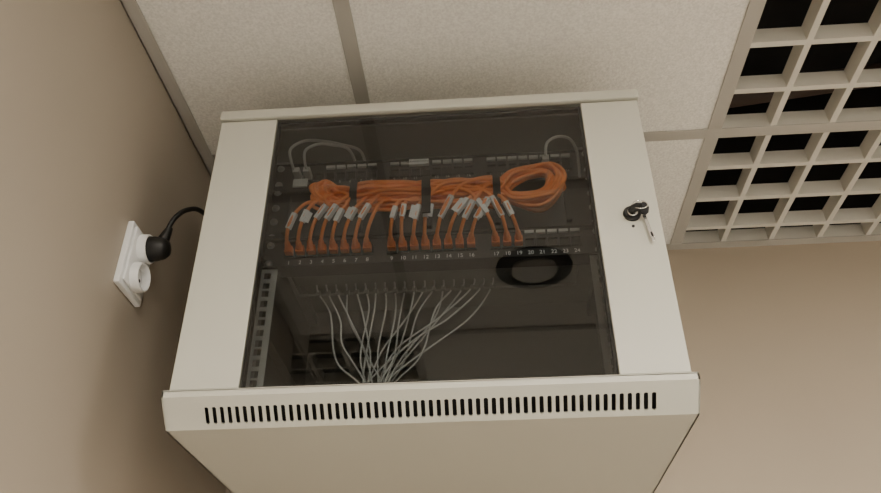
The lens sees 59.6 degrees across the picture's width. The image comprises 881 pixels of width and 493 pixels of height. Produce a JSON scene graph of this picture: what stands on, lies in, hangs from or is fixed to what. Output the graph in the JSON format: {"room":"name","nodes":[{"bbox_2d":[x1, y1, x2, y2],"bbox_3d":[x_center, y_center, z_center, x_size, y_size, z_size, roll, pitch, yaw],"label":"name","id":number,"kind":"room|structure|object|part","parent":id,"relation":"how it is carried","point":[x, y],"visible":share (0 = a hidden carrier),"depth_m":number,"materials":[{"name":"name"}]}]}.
{"room":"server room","nodes":[
{"label":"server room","id":0,"kind":"room"},
{"bbox_2d":[0,0,225,492],"bbox_3d":[-1.044,-0.239,-0.700,0.987,3.050,4.425,-3,-33,3],"label":"wall","id":1,"kind":"structure","parent":0,"point":[93,141],"depth_m":0.97,"materials":[{"name":"paint"}]},
{"bbox_2d":[113,221,154,306],"bbox_3d":[-0.429,0.025,1.096,0.024,0.100,0.074,-3,-33,3],"label":"power socket","id":2,"kind":"object","parent":1,"relation":"attached to","point":[132,276],"visible":0.86,"depth_m":1.08,"materials":[{"name":"white plastic"}]},
{"bbox_2d":[145,206,204,260],"bbox_3d":[-0.359,0.069,1.287,0.056,0.122,0.424,-7,-34,10],"label":"cord","id":3,"kind":"object","parent":2,"relation":"attached to","point":[158,248],"visible":0.67,"depth_m":1.10,"materials":[{"name":"black rubber"}]},
{"bbox_3d":[-0.355,0.055,1.302,0.030,0.081,0.414,-5,-33,7],"label":"cord","id":4,"kind":"part","parent":3,"relation":"part of","materials":[{"name":"black rubber"}]},
{"bbox_2d":[136,0,749,243],"bbox_3d":[0.942,-1.237,-0.214,4.787,0.018,4.425,-3,-33,3],"label":"ceiling","id":5,"kind":"structure","parent":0,"point":[222,55],"depth_m":1.19,"materials":[{"name":"tile"}]},
{"bbox_2d":[212,0,880,243],"bbox_3d":[0.942,-1.228,-0.220,4.787,0.003,4.425,-3,-33,3],"label":"rails","id":6,"kind":"object","parent":5,"relation":"attached to","point":[342,9],"depth_m":1.33,"materials":[{"name":"beige metal"}]},
{"bbox_2d":[225,241,880,492],"bbox_3d":[1.550,0.886,1.058,4.100,3.050,0.100,-3,-33,3],"label":"wall","id":7,"kind":"structure","parent":0,"point":[783,342],"depth_m":1.50,"materials":[{"name":"paint"}]},
{"bbox_2d":[161,89,699,492],"bbox_3d":[0.002,0.148,1.226,0.609,0.474,0.637,-3,-33,3],"label":"upper cabinet","id":8,"kind":"object","parent":7,"relation":"attached to","point":[591,386],"depth_m":1.05,"materials":[{"name":"grey metal"}]},
{"bbox_2d":[316,278,493,418],"bbox_3d":[-0.048,0.200,1.135,0.268,0.273,0.168,-3,-33,3],"label":"cables","id":9,"kind":"object","parent":8,"relation":"in","point":[380,378],"visible":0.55,"depth_m":1.12,"materials":[{"name":"grey plastic"}]},
{"bbox_2d":[284,162,566,255],"bbox_3d":[-0.022,-0.061,1.090,0.402,0.118,0.064,-3,-33,3],"label":"cables","id":10,"kind":"object","parent":8,"relation":"attached to","point":[427,194],"visible":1,"depth_m":1.07,"materials":[{"name":"plastic"}]},
{"bbox_3d":[-0.013,-0.109,1.175,0.483,0.044,0.039,-3,-33,3],"label":"patch panel","id":11,"kind":"part","parent":8,"relation":"part of","materials":[{"name":"black metal"}]},
{"bbox_3d":[-0.009,0.026,1.124,0.483,0.044,0.100,-3,-33,3],"label":"patch panel","id":12,"kind":"part","parent":8,"relation":"part of","materials":[{"name":"black metal"}]},
{"bbox_2d":[266,173,593,240],"bbox_3d":[-0.013,-0.059,1.122,0.483,0.096,0.012,-3,-33,3],"label":"panel","id":13,"kind":"object","parent":8,"relation":"attached to","point":[572,208],"visible":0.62,"depth_m":1.11,"materials":[{"name":"black metal"}]},
{"bbox_3d":[-0.018,-0.016,0.996,0.597,0.415,0.016,-3,-33,3],"label":"door frame","id":14,"kind":"part","parent":8,"relation":"part of","materials":[{"name":"grey metal"}]},
{"bbox_2d":[288,135,580,187],"bbox_3d":[-0.009,-0.122,1.151,0.432,0.072,0.071,-3,-33,3],"label":"cords","id":15,"kind":"object","parent":8,"relation":"attached to","point":[298,182],"visible":0.94,"depth_m":1.15,"materials":[{"name":"grey plastic"}]},
{"bbox_2d":[120,0,880,249],"bbox_3d":[1.484,-0.477,0.952,3.900,0.022,1.573,-3,-33,3],"label":"trim","id":16,"kind":"structure","parent":7,"relation":"attached to","point":[131,7],"depth_m":1.32,"materials":[{"name":"grey paint"}]},
{"bbox_2d":[686,0,880,231],"bbox_3d":[0.940,-1.454,-0.072,4.987,0.458,4.625,-3,-33,3],"label":"ceiling","id":17,"kind":"structure","parent":0,"point":[776,13],"depth_m":1.75,"materials":[{"name":"black"}]},
{"bbox_2d":[682,130,880,242],"bbox_3d":[0.702,-0.101,1.531,0.503,0.030,0.433,17,-37,-25],"label":"ceiling vent","id":18,"kind":"object","parent":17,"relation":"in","point":[869,150],"depth_m":1.51,"materials":[{"name":"white metal"}]},
{"bbox_2d":[722,0,880,127],"bbox_3d":[0.610,-0.280,1.256,0.344,0.030,0.307,17,-37,-25],"label":"ceiling vent","id":19,"kind":"object","parent":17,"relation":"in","point":[806,35],"depth_m":1.26,"materials":[{"name":"white metal"}]},
{"bbox_2d":[729,62,880,107],"bbox_3d":[1.151,-0.483,1.297,1.613,0.152,1.009,-3,-33,3],"label":"pipes","id":20,"kind":"object","parent":17,"relation":"attached to","point":[738,100],"visible":0.03,"depth_m":1.47,"materials":[{"name":"brown metal"}]}
]}

